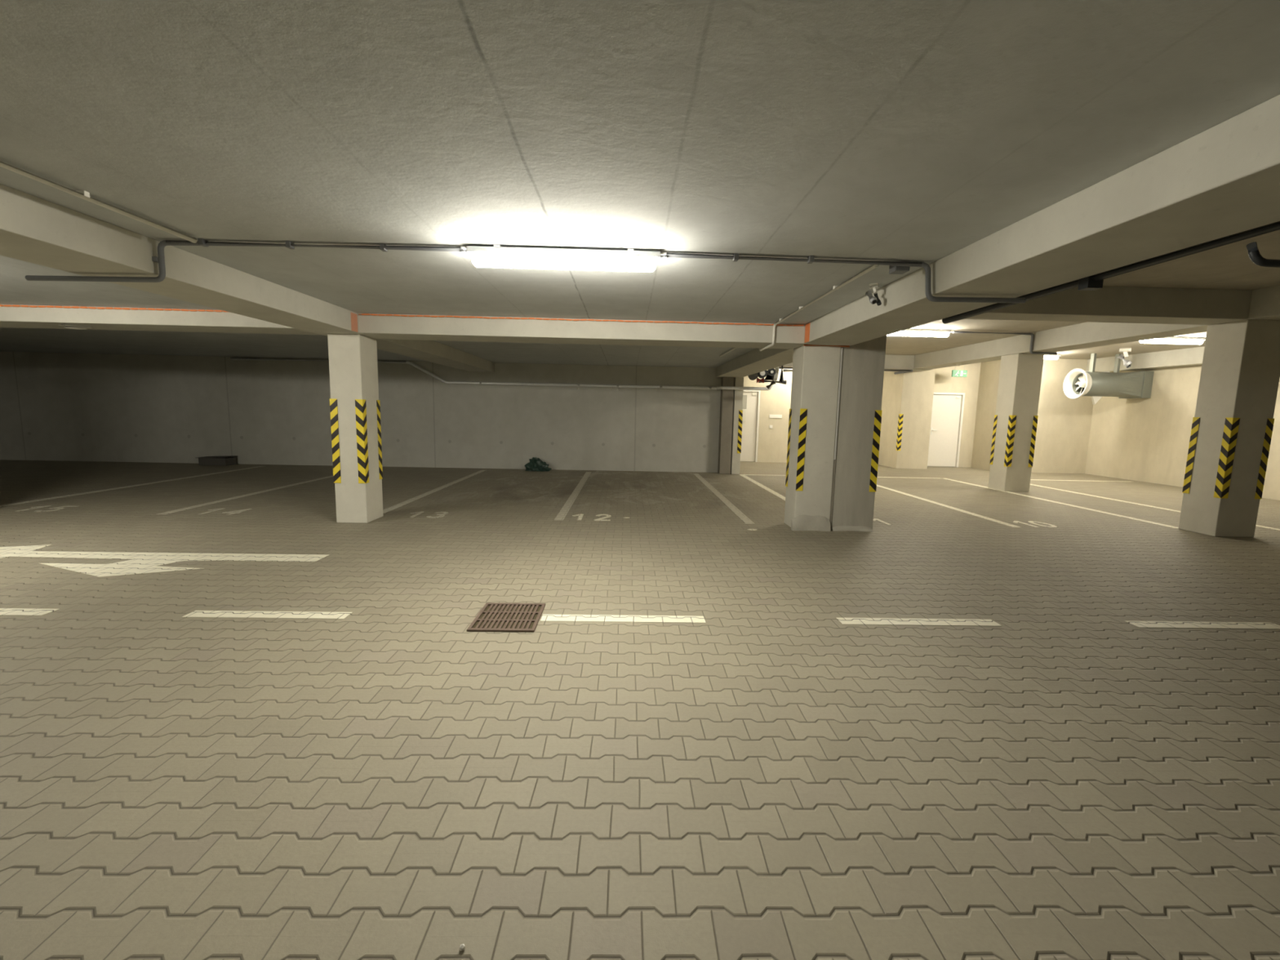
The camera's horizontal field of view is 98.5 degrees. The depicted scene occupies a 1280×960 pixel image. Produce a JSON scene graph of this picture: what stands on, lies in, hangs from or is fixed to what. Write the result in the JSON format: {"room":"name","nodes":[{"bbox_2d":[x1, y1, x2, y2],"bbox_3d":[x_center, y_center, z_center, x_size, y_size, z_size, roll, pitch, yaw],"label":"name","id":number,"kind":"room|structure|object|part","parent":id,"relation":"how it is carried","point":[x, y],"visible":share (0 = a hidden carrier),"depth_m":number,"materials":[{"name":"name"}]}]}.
{"room":"parking garage","nodes":[
{"label":"parking garage","id":0,"kind":"room"},
{"bbox_2d":[0,351,721,472],"bbox_3d":[-8.212,-1.593,12.915,20.190,2.460,0.300,1,7,-1],"label":"wall","id":1,"kind":"structure","parent":0,"point":[63,406],"depth_m":12.80,"materials":[{"name":"concrete"}]},
{"bbox_2d":[0,459,1279,959],"bbox_3d":[-2.623,0.966,4.092,31.000,0.200,26.000,1,7,-1],"label":"floor","id":2,"kind":"structure","parent":0,"point":[772,776],"depth_m":2.50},
{"bbox_2d":[0,608,58,615],"bbox_3d":[-4.522,0.876,3.679,1.140,0.002,0.120,1,7,-1],"label":"lane marking","id":3,"kind":"object","parent":2,"relation":"on","point":[3,611],"visible":1,"depth_m":3.69,"materials":[{"name":"white paint"}]},
{"bbox_2d":[17,505,52,511],"bbox_3d":[-7.939,0.368,7.176,0.157,0.003,0.427,1,7,-1],"label":"number","id":4,"kind":"object","parent":2,"relation":"on","point":[37,507],"visible":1,"depth_m":7.23,"materials":[{"name":"paint"}]},
{"bbox_2d":[34,506,77,511],"bbox_3d":[-7.610,0.374,7.176,0.210,0.004,0.439,1,7,-1],"label":"number","id":5,"kind":"object","parent":2,"relation":"on","point":[60,507],"visible":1,"depth_m":7.17,"materials":[{"name":"paint"}]},
{"bbox_2d":[0,466,263,506],"bbox_3d":[-8.517,0.019,9.874,0.120,0.002,5.380,1,7,-1],"label":"parking line","id":6,"kind":"object","parent":2,"relation":"on","point":[18,503],"visible":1,"depth_m":8.91,"materials":[{"name":"paint"}]},
{"bbox_2d":[0,544,328,577],"bbox_3d":[-4.855,0.714,4.918,3.788,0.002,0.881,2,7,3],"label":"direction arrow","id":7,"kind":"object","parent":2,"relation":"on","point":[142,562],"visible":1,"depth_m":5.02,"materials":[{"name":"white paint"}]},
{"bbox_2d":[198,508,223,514],"bbox_3d":[-5.660,0.408,7.235,0.157,0.003,0.427,1,7,-1],"label":"number","id":8,"kind":"object","parent":2,"relation":"on","point":[215,509],"visible":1,"depth_m":7.26,"materials":[{"name":"paint"}]},
{"bbox_2d":[195,455,237,466],"bbox_3d":[-9.690,-0.448,12.621,0.660,0.199,0.400,1,7,-1],"label":"cardboard box","id":9,"kind":"object","parent":2,"relation":"on","point":[224,460],"visible":1,"depth_m":12.45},
{"bbox_3d":[-9.688,-0.530,12.611,0.660,0.034,0.400,1,7,-1],"label":"lid","id":10,"kind":"part","parent":9,"relation":"part of","materials":[{"name":"grey cardboard"}]},
{"bbox_2d":[223,508,252,515],"bbox_3d":[-5.314,0.414,7.242,0.227,0.003,0.424,1,7,-1],"label":"number","id":11,"kind":"object","parent":2,"relation":"on","point":[229,513],"visible":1,"depth_m":7.19,"materials":[{"name":"paint"}]},
{"bbox_2d":[156,475,333,514],"bbox_3d":[-6.125,0.079,9.786,0.120,0.002,5.680,1,7,-1],"label":"parking line","id":12,"kind":"object","parent":2,"relation":"on","point":[317,479],"visible":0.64,"depth_m":8.31,"materials":[{"name":"paint"}]},
{"bbox_2d":[182,610,352,618],"bbox_3d":[-2.513,0.911,3.730,1.060,0.002,0.120,1,7,-1],"label":"lane marking","id":13,"kind":"object","parent":2,"relation":"on","point":[214,614],"visible":1,"depth_m":3.73,"materials":[{"name":"white paint"}]},
{"bbox_2d":[327,333,382,523],"bbox_3d":[-3.479,-0.616,6.772,0.384,2.240,0.464,1,7,-1],"label":"concrete column","id":14,"kind":"structure","parent":2,"relation":"on","point":[354,402],"depth_m":6.59,"materials":[{"name":"grey concrete"}]},
{"bbox_2d":[408,511,423,517],"bbox_3d":[-3.001,0.454,7.303,0.157,0.003,0.427,1,7,-1],"label":"number","id":15,"kind":"object","parent":2,"relation":"on","point":[421,512],"visible":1,"depth_m":7.33,"materials":[{"name":"paint"}]},
{"bbox_2d":[382,470,485,513],"bbox_3d":[-3.520,0.106,10.002,0.120,0.002,5.380,1,7,-1],"label":"parking line","id":16,"kind":"object","parent":2,"relation":"on","point":[420,496],"visible":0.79,"depth_m":9.07,"materials":[{"name":"paint"}]},
{"bbox_2d":[426,511,448,518],"bbox_3d":[-2.676,0.460,7.304,0.213,0.005,0.442,1,7,-1],"label":"number","id":17,"kind":"object","parent":2,"relation":"on","point":[445,513],"visible":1,"depth_m":7.25,"materials":[{"name":"paint"}]},
{"bbox_2d":[459,943,465,951],"bbox_3d":[-0.469,1.233,1.454,0.014,0.016,0.014,1,7,-1],"label":"crumb","id":18,"kind":"object","parent":2,"relation":"on","point":[462,946],"visible":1,"depth_m":1.45,"materials":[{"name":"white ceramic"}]},
{"bbox_2d":[466,602,545,631],"bbox_3d":[-0.898,0.934,3.771,0.430,0.014,0.500,1,7,-1],"label":"drain grate","id":19,"kind":"object","parent":2,"relation":"on","point":[493,616],"visible":1,"depth_m":3.74,"materials":[{"name":"metal"}]},
{"bbox_2d":[524,457,551,471],"bbox_3d":[-2.364,-0.374,12.787,0.613,0.311,0.392,1,7,-1],"label":"plastic sheet","id":20,"kind":"object","parent":2,"relation":"on","point":[535,464],"visible":1,"depth_m":12.67,"materials":[{"name":"green plastic"}]},
{"bbox_2d":[554,471,591,519],"bbox_3d":[-1.117,0.166,9.925,0.120,0.002,5.660,1,7,-1],"label":"parking line","id":21,"kind":"object","parent":2,"relation":"on","point":[563,512],"visible":1,"depth_m":8.80,"materials":[{"name":"paint"}]},
{"bbox_2d":[571,514,583,519],"bbox_3d":[-0.842,0.492,7.358,0.157,0.003,0.427,1,7,-1],"label":"number","id":22,"kind":"object","parent":2,"relation":"on","point":[580,516],"visible":1,"depth_m":7.39,"materials":[{"name":"white paint"}]},
{"bbox_2d":[594,514,611,520],"bbox_3d":[-0.498,0.498,7.361,0.223,0.004,0.440,1,7,-1],"label":"number","id":23,"kind":"object","parent":2,"relation":"on","point":[606,515],"visible":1,"depth_m":7.31,"materials":[{"name":"white paint"}]},
{"bbox_2d":[540,613,706,622],"bbox_3d":[-0.114,0.953,3.792,1.120,0.002,0.120,1,7,-1],"label":"lane marking","id":24,"kind":"object","parent":2,"relation":"on","point":[589,618],"visible":1,"depth_m":3.79,"materials":[{"name":"white paint"}]},
{"bbox_2d":[693,473,755,524],"bbox_3d":[1.361,0.209,9.988,0.120,0.002,5.740,1,7,-1],"label":"parking line","id":25,"kind":"object","parent":2,"relation":"on","point":[746,520],"visible":1,"depth_m":8.79,"materials":[{"name":"paint"}]},
{"bbox_2d":[717,377,734,474],"bbox_3d":[2.012,-1.396,13.028,0.260,2.460,0.500,1,7,-1],"label":"concrete column","id":26,"kind":"structure","parent":2,"relation":"on","point":[726,395],"depth_m":12.81,"materials":[{"name":"grey concrete"}]},
{"bbox_2d":[730,377,743,474],"bbox_3d":[2.268,-1.661,13.012,0.202,3.000,0.577,1,7,-1],"label":"concrete column","id":27,"kind":"structure","parent":2,"relation":"on","point":[737,418],"depth_m":12.79,"materials":[{"name":"grey concrete"}]},
{"bbox_2d":[738,474,785,500],"bbox_3d":[2.430,0.222,10.065,0.120,0.002,5.600,1,7,-1],"label":"parking line","id":28,"kind":"object","parent":2,"relation":"on","point":[763,486],"visible":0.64,"depth_m":10.63,"materials":[{"name":"white paint"}]},
{"bbox_2d":[784,346,840,531],"bbox_3d":[2.131,-0.514,6.883,0.475,2.240,0.489,1,7,-1],"label":"concrete column","id":29,"kind":"structure","parent":2,"relation":"on","point":[815,369],"depth_m":6.72,"materials":[{"name":"grey concrete"}]},
{"bbox_2d":[744,474,940,478],"bbox_3d":[4.749,-0.084,12.894,4.650,0.002,0.100,1,7,-1],"label":"bay line","id":30,"kind":"object","parent":2,"relation":"on","point":[744,474],"visible":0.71,"depth_m":12.89,"materials":[{"name":"white paint"}]},
{"bbox_2d":[830,335,886,531],"bbox_3d":[2.652,-0.714,6.876,0.555,2.660,0.479,1,7,-1],"label":"concrete column","id":31,"kind":"structure","parent":2,"relation":"on","point":[861,370],"depth_m":6.72,"materials":[{"name":"grey concrete"}]},
{"bbox_3d":[2.820,-1.791,3.420,0.430,0.340,25.100,1,7,-1],"label":"concrete beam","id":32,"kind":"structure","parent":31,"relation":"on","visible":0},
{"bbox_2d":[747,365,792,389],"bbox_3d":[3.352,-2.337,12.120,1.760,0.722,0.930,1,7,-1],"label":"valve assembly","id":33,"kind":"object","parent":32,"relation":"attached to","point":[770,375],"visible":0.66,"depth_m":11.86,"materials":[{"name":"black metal"}]},
{"bbox_3d":[3.059,-2.391,11.869,0.098,0.565,0.100,1,7,-1],"label":"black post","id":34,"kind":"part","parent":33,"relation":"part of","materials":[{"name":"plastic"}]},
{"bbox_2d":[872,518,891,524],"bbox_3d":[3.236,0.564,7.462,0.157,0.003,0.427,1,7,-1],"label":"number","id":35,"kind":"object","parent":2,"relation":"on","point":[874,519],"visible":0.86,"depth_m":7.49,"materials":[{"name":"white paint"}]},
{"bbox_2d":[835,617,1001,626],"bbox_3d":[1.940,0.989,3.844,1.110,0.002,0.120,1,7,-1],"label":"lane marking","id":36,"kind":"object","parent":2,"relation":"on","point":[889,621],"visible":1,"depth_m":3.84,"materials":[{"name":"white paint"}]},
{"bbox_2d":[876,484,1020,527],"bbox_3d":[4.909,0.270,10.089,0.120,0.002,5.680,1,7,-1],"label":"parking line","id":37,"kind":"object","parent":2,"relation":"on","point":[882,486],"visible":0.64,"depth_m":8.62,"materials":[{"name":"white paint"}]},
{"bbox_2d":[987,353,1044,491],"bbox_3d":[7.434,-1.121,10.921,0.514,2.660,0.514,1,7,-1],"label":"concrete column","id":38,"kind":"structure","parent":2,"relation":"on","point":[1015,416],"depth_m":10.74,"materials":[{"name":"grey concrete"}]},
{"bbox_2d":[1013,520,1039,527],"bbox_3d":[5.215,0.598,7.513,0.157,0.003,0.427,1,7,-1],"label":"number","id":39,"kind":"object","parent":2,"relation":"on","point":[1014,522],"visible":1,"depth_m":7.53,"materials":[{"name":"white paint"}]},
{"bbox_2d":[1027,520,1057,528],"bbox_3d":[5.485,0.603,7.513,0.228,0.004,0.444,1,7,-1],"label":"number","id":40,"kind":"object","parent":2,"relation":"on","point":[1030,522],"visible":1,"depth_m":7.49,"materials":[{"name":"white paint"}]},
{"bbox_2d":[943,478,1178,528],"bbox_3d":[7.197,0.304,10.197,0.120,0.002,5.580,1,7,-1],"label":"parking line","id":41,"kind":"object","parent":2,"relation":"on","point":[1103,512],"visible":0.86,"depth_m":9.03,"materials":[{"name":"white paint"}]},
{"bbox_2d":[1030,479,1128,481],"bbox_3d":[10.141,0.010,13.032,3.060,0.002,0.100,1,7,-1],"label":"bay line","id":42,"kind":"object","parent":2,"relation":"on","point":[1030,479],"visible":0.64,"depth_m":13.04,"materials":[{"name":"white paint"}]},
{"bbox_2d":[1030,484,1279,530],"bbox_3d":[8.608,0.339,10.149,0.120,0.002,5.550,1,7,-1],"label":"parking line","id":43,"kind":"object","parent":2,"relation":"on","point":[1030,484],"visible":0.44,"depth_m":9.70,"materials":[{"name":"white paint"}]},
{"bbox_2d":[1124,620,1279,629],"bbox_3d":[4.004,1.025,3.897,1.080,0.002,0.120,1,7,-1],"label":"lane marking","id":44,"kind":"object","parent":2,"relation":"on","point":[1189,624],"visible":1,"depth_m":3.89,"materials":[{"name":"white paint"}]},
{"bbox_2d":[1178,319,1279,537],"bbox_3d":[7.510,-0.630,7.007,0.524,2.660,0.484,1,7,-1],"label":"concrete column","id":45,"kind":"structure","parent":2,"relation":"on","point":[1233,420],"depth_m":6.85,"materials":[{"name":"grey concrete"}]},
{"bbox_2d":[0,0,1279,368],"bbox_3d":[-2.562,-1.990,3.723,31.000,0.840,26.000,1,7,-1],"label":"ceiling","id":46,"kind":"structure","parent":0,"point":[906,131],"depth_m":2.12,"materials":[{"name":"concrete"}]},
{"bbox_2d":[0,160,197,243],"bbox_3d":[-2.769,-1.232,1.152,0.040,0.046,4.720,1,7,-1],"label":"cable conduit","id":47,"kind":"object","parent":46,"relation":"attached to","point":[85,195],"visible":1,"depth_m":2.83,"materials":[{"name":"plastic"}]},
{"bbox_2d":[0,304,319,334],"bbox_3d":[-10.959,-1.977,6.361,14.350,0.185,0.580,1,7,-1],"label":"concrete beam","id":48,"kind":"structure","parent":46,"relation":"attached to","point":[20,317],"depth_m":6.22,"materials":[{"name":"grey concrete"}]},
{"bbox_2d":[57,323,92,329],"bbox_3d":[-6.556,-1.775,6.398,0.280,0.045,0.280,1,7,-1],"label":"smoke detector","id":49,"kind":"object","parent":48,"relation":"attached to","point":[76,326],"visible":1,"depth_m":6.35,"materials":[{"name":"white plastic"}]},
{"bbox_2d":[0,304,226,311],"bbox_3d":[-7.976,-1.961,6.125,8.300,0.025,0.020,1,7,-1],"label":"cable","id":50,"kind":"object","parent":48,"relation":"attached to","point":[1,305],"visible":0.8,"depth_m":6.17,"materials":[{"name":"plastic"}]},
{"bbox_2d":[25,238,462,282],"bbox_3d":[-2.589,-1.413,3.582,2.862,0.272,0.081,1,7,0],"label":"cable conduit","id":51,"kind":"object","parent":46,"relation":"attached to","point":[160,259],"visible":1,"depth_m":3.57,"materials":[{"name":"grey plastic"}]},
{"bbox_2d":[0,183,494,372],"bbox_3d":[-3.391,-1.234,1.807,0.570,0.220,22.050,1,7,-1],"label":"concrete beam","id":52,"kind":"structure","parent":46,"relation":"attached to","point":[33,229],"depth_m":3.77,"materials":[{"name":"grey concrete"}]},
{"bbox_2d":[351,312,357,332],"bbox_3d":[-3.207,-1.769,6.185,0.004,0.196,0.140,1,7,-1],"label":"paint mark","id":53,"kind":"object","parent":52,"relation":"attached to","point":[353,317],"visible":1,"depth_m":6.17,"materials":[{"name":"orange paint"}]},
{"bbox_2d":[230,356,774,391],"bbox_3d":[-3.066,-2.393,12.585,12.433,0.571,0.318,1,7,-1],"label":"pipe","id":54,"kind":"object","parent":46,"relation":"attached to","point":[409,362],"visible":0.93,"depth_m":12.69,"materials":[{"name":"white metal"}]},
{"bbox_2d":[461,244,666,271],"bbox_3d":[-0.492,-1.443,3.598,1.330,0.130,0.100,1,7,-1],"label":"lamp","id":55,"kind":"object","parent":46,"relation":"attached to","point":[629,260],"visible":1,"depth_m":3.56,"materials":[{"name":"white plastic"}]},
{"bbox_2d":[471,252,656,271],"bbox_3d":[-0.493,-1.418,3.601,1.190,0.080,0.090,1,7,-1],"label":"diffuser","id":56,"kind":"object","parent":55,"relation":"attached to","point":[602,261],"depth_m":3.56,"materials":[{"name":"white plastic"}]},
{"bbox_2d":[357,313,804,349],"bbox_3d":[-0.654,-1.779,6.627,5.130,0.220,0.580,1,7,-1],"label":"concrete beam","id":57,"kind":"structure","parent":46,"relation":"attached to","point":[382,327],"depth_m":6.36,"materials":[{"name":"grey concrete"}]},
{"bbox_2d":[358,313,804,326],"bbox_3d":[-0.644,-1.829,6.298,5.071,0.023,0.016,1,7,-1],"label":"cable","id":58,"kind":"object","parent":46,"relation":"attached to","point":[358,313],"visible":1,"depth_m":6.29,"materials":[{"name":"plastic"}]},
{"bbox_2d":[720,264,879,356],"bbox_3d":[1.535,-1.754,6.903,0.040,0.259,6.340,1,7,-1],"label":"cable conduit","id":59,"kind":"object","parent":46,"relation":"attached to","point":[873,266],"visible":0.76,"depth_m":4.93,"materials":[{"name":"plastic"}]},
{"bbox_2d":[666,252,1026,302],"bbox_3d":[1.370,-1.342,3.674,2.402,0.272,0.112,1,7,-1],"label":"cable conduit","id":60,"kind":"object","parent":46,"relation":"attached to","point":[735,257],"visible":1,"depth_m":3.67,"materials":[{"name":"grey plastic"}]},
{"bbox_2d":[779,354,933,371],"bbox_3d":[5.196,-3.116,14.499,4.840,0.360,0.500,1,7,-1],"label":"concrete beam","id":61,"kind":"structure","parent":46,"relation":"attached to","point":[891,362],"depth_m":14.29,"materials":[{"name":"grey concrete"}]},
{"bbox_2d":[865,283,881,306],"bbox_3d":[1.862,-1.474,4.391,0.100,0.169,0.109,-1,8,-19],"label":"security camera","id":62,"kind":"object","parent":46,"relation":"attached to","point":[873,300],"visible":1,"depth_m":4.37,"materials":[{"name":"white plastic"}]},
{"bbox_3d":[1.867,-1.509,4.383,0.029,0.057,0.043,-1,8,-19],"label":"arm","id":63,"kind":"part","parent":62,"relation":"part of","materials":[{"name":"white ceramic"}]},
{"bbox_2d":[873,293,881,306],"bbox_3d":[1.894,-1.441,4.396,0.036,0.104,0.081,-1,8,-19],"label":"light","id":64,"kind":"object","parent":62,"relation":"attached to","point":[878,302],"depth_m":4.38,"materials":[{"name":"black plastic"}]},
{"bbox_2d":[888,265,910,274],"bbox_3d":[1.780,-1.453,3.781,0.100,0.059,0.100,1,7,-1],"label":"junction box","id":65,"kind":"object","parent":46,"relation":"attached to","point":[893,269],"visible":0.69,"depth_m":3.75,"materials":[{"name":"grey plastic"}]},
{"bbox_2d":[887,328,952,337],"bbox_3d":[5.013,-2.675,10.014,1.340,0.130,0.100,1,7,-1],"label":"lamp","id":66,"kind":"object","parent":46,"relation":"attached to","point":[908,332],"visible":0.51,"depth_m":9.98,"materials":[{"name":"white plastic"}]},
{"bbox_2d":[887,331,949,337],"bbox_3d":[5.012,-2.651,10.017,1.200,0.080,0.090,1,7,-1],"label":"diffuser","id":67,"kind":"object","parent":66,"relation":"attached to","point":[928,334],"depth_m":9.98,"materials":[{"name":"white plastic"}]},
{"bbox_2d":[951,364,967,377],"bbox_3d":[8.675,-3.034,14.943,0.400,0.470,0.043,1,7,-1],"label":"exit sign","id":68,"kind":"object","parent":46,"relation":"hanging from","point":[955,373],"visible":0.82,"depth_m":14.94,"materials":[{"name":"green plastic"}]},
{"bbox_3d":[8.672,-2.891,14.962,0.400,0.180,0.040,1,7,-1],"label":"sign plate","id":69,"kind":"part","parent":68,"relation":"part of","materials":[{"name":"green plastic"}]},
{"bbox_2d":[715,94,1279,377],"bbox_3d":[2.316,-1.134,1.953,0.590,0.220,22.050,1,7,-1],"label":"concrete beam","id":70,"kind":"structure","parent":46,"relation":"attached to","point":[1222,180],"depth_m":2.54,"materials":[{"name":"grey concrete"}]},
{"bbox_2d":[804,322,810,342],"bbox_3d":[1.916,-1.684,6.311,0.006,0.206,0.150,1,7,-1],"label":"paint mark","id":71,"kind":"object","parent":70,"relation":"attached to","point":[807,326],"visible":1,"depth_m":6.31,"materials":[{"name":"orange paint"}]},
{"bbox_2d":[803,344,849,346],"bbox_3d":[2.207,-1.587,6.516,0.550,0.020,0.020,1,7,-4],"label":"cable","id":72,"kind":"object","parent":70,"relation":"attached to","point":[803,344],"visible":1,"depth_m":6.51,"materials":[{"name":"plastic"}]},
{"bbox_2d":[942,221,1279,324],"bbox_3d":[2.673,-0.923,1.333,0.090,0.090,6.750,1,7,-1],"label":"pipe","id":73,"kind":"object","parent":70,"relation":"attached to","point":[1092,282],"visible":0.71,"depth_m":2.99,"materials":[{"name":"plastic"}]},
{"bbox_2d":[1246,241,1279,267],"bbox_3d":[3.109,-0.966,2.397,0.898,0.121,0.059,1,7,1],"label":"conduit","id":74,"kind":"object","parent":73,"relation":"attached to","point":[1255,257],"visible":1,"depth_m":2.39,"materials":[{"name":"plastic"}]},
{"bbox_2d":[952,330,1057,355],"bbox_3d":[6.690,-2.510,10.082,2.002,0.379,0.069,1,7,-3],"label":"cable conduit","id":75,"kind":"object","parent":46,"relation":"attached to","point":[953,331],"visible":1,"depth_m":10.07,"materials":[{"name":"grey plastic"}]},
{"bbox_2d":[1043,354,1061,359],"bbox_3d":[9.550,-2.999,13.356,1.310,0.130,0.100,1,7,-1],"label":"lamp","id":76,"kind":"object","parent":46,"relation":"attached to","point":[1046,356],"visible":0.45,"depth_m":13.32,"materials":[{"name":"white plastic"}]},
{"bbox_2d":[1043,355,1058,359],"bbox_3d":[9.550,-2.974,13.359,1.170,0.080,0.090,1,7,-1],"label":"diffuser","id":77,"kind":"object","parent":76,"relation":"attached to","point":[1045,357],"depth_m":13.33,"materials":[{"name":"white plastic"}]},
{"bbox_2d":[913,284,1279,368],"bbox_3d":[7.638,-1.601,2.700,0.510,0.340,23.400,1,7,-1],"label":"concrete beam","id":78,"kind":"structure","parent":46,"relation":"attached to","point":[1264,304],"depth_m":9.15,"materials":[{"name":"grey concrete"}]},
{"bbox_2d":[964,285,1252,324],"bbox_3d":[5.122,-2.159,6.750,4.330,0.340,0.450,1,7,-1],"label":"concrete beam","id":79,"kind":"structure","parent":46,"relation":"attached to","point":[1122,304],"depth_m":6.56,"materials":[{"name":"grey concrete"}]},
{"bbox_2d":[1062,353,1154,404],"bbox_3d":[11.202,-2.405,13.187,1.605,1.200,0.724,1,7,-1],"label":"fan","id":80,"kind":"object","parent":46,"relation":"hanging from","point":[1077,383],"visible":1,"depth_m":12.98,"materials":[{"name":"grey metal"}]},
{"bbox_3d":[10.628,-2.443,13.280,0.059,0.170,0.155,1,7,-1],"label":"blade","id":81,"kind":"part","parent":80,"relation":"part of","materials":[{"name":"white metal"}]},
{"bbox_3d":[10.938,-2.290,13.195,0.780,0.570,0.570,1,7,-1],"label":"casing","id":82,"kind":"part","parent":80,"relation":"part of","materials":[{"name":"grey metal"}]},
{"bbox_2d":[1116,347,1132,368],"bbox_3d":[10.642,-2.672,12.100,0.273,0.422,0.250,8,10,42],"label":"security camera","id":83,"kind":"object","parent":46,"relation":"attached to","point":[1126,363],"visible":1,"depth_m":12.05,"materials":[{"name":"white plastic"}]},
{"bbox_3d":[10.658,-2.762,12.087,0.108,0.143,0.072,8,10,42],"label":"arm","id":84,"kind":"part","parent":83,"relation":"part of","materials":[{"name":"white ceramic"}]},
{"bbox_2d":[1086,346,1204,372],"bbox_3d":[12.110,-1.518,2.815,0.300,0.350,23.400,1,7,-1],"label":"concrete beam","id":85,"kind":"structure","parent":46,"relation":"attached to","point":[1190,356],"depth_m":12.52,"materials":[{"name":"grey concrete"}]},
{"bbox_2d":[1139,337,1205,344],"bbox_3d":[9.922,-2.608,10.289,1.310,0.130,0.100,1,7,-1],"label":"lamp","id":86,"kind":"object","parent":46,"relation":"attached to","point":[1180,340],"visible":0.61,"depth_m":10.25,"materials":[{"name":"white plastic"}]},
{"bbox_2d":[743,368,792,462],"bbox_3d":[4.582,-2.016,16.236,4.920,3.000,0.300,1,7,-1],"label":"wall","id":87,"kind":"structure","parent":0,"point":[772,446],"depth_m":16.10,"materials":[{"name":"paint"}]},
{"bbox_2d":[740,390,760,462],"bbox_3d":[2.995,-1.587,16.172,0.960,2.100,0.181,1,7,-1],"label":"door","id":88,"kind":"structure","parent":87,"relation":"in","point":[751,398],"depth_m":16.15,"materials":[{"name":"white paint"}]},
{"bbox_3d":[2.902,-1.883,16.105,0.400,0.380,0.015,1,7,-1],"label":"panel","id":89,"kind":"part","parent":88,"relation":"part of","materials":[{"name":"plastic"}]},
{"bbox_3d":[2.910,-2.280,16.056,0.400,0.400,0.015,1,7,-1],"label":"panel","id":90,"kind":"part","parent":88,"relation":"part of","materials":[{"name":"white metal"}]},
{"bbox_2d":[768,414,782,417],"bbox_3d":[3.958,-1.858,16.083,0.370,0.100,0.015,1,7,-1],"label":"wall sign","id":91,"kind":"object","parent":87,"relation":"attached to","point":[770,415],"visible":1,"depth_m":16.08,"materials":[{"name":"white plastic"}]},
{"bbox_2d":[878,368,935,469],"bbox_3d":[7.484,-1.891,15.715,0.860,3.000,1.500,1,7,-1],"label":"wall","id":92,"kind":"structure","parent":0,"point":[910,394],"depth_m":15.08,"materials":[{"name":"paint"}]},
{"bbox_2d":[773,367,913,374],"bbox_3d":[5.033,-2.921,14.686,4.110,0.060,0.970,1,7,-1],"label":"cable conduit","id":93,"kind":"object","parent":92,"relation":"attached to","point":[900,371],"visible":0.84,"depth_m":14.26,"materials":[{"name":"grey plastic"}]},
{"bbox_2d":[896,413,903,450],"bbox_3d":[7.097,-1.303,15.060,0.087,1.000,0.087,1,7,-1],"label":"guard","id":94,"kind":"object","parent":92,"relation":"attached to","point":[900,415],"visible":1,"depth_m":15.03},
{"bbox_2d":[933,362,981,467],"bbox_3d":[8.746,-1.881,15.847,1.670,3.000,0.300,1,7,-1],"label":"wall","id":95,"kind":"structure","parent":0,"point":[944,382],"depth_m":15.62,"materials":[{"name":"paint"}]},
{"bbox_2d":[927,392,964,466],"bbox_3d":[8.724,-1.435,15.821,0.960,2.120,0.181,1,7,-1],"label":"door","id":96,"kind":"structure","parent":95,"relation":"in","point":[947,415],"depth_m":15.80,"materials":[{"name":"white paint"}]},
{"bbox_2d":[970,360,1000,470],"bbox_3d":[9.745,-1.789,15.277,0.300,3.000,0.900,1,7,-1],"label":"wall","id":97,"kind":"structure","parent":0,"point":[989,371],"depth_m":15.29,"materials":[{"name":"paint"}]},
{"bbox_2d":[1031,358,1093,473],"bbox_3d":[10.783,-1.696,14.708,2.350,3.000,0.300,1,7,-1],"label":"wall","id":98,"kind":"structure","parent":0,"point":[1064,423],"depth_m":14.60,"materials":[{"name":"paint"}]},
{"bbox_2d":[1084,364,1279,500],"bbox_3d":[12.380,-0.216,3.136,0.300,3.000,23.700,1,7,-1],"label":"wall","id":99,"kind":"structure","parent":0,"point":[1147,440],"depth_m":12.82,"materials":[{"name":"paint"}]}
]}

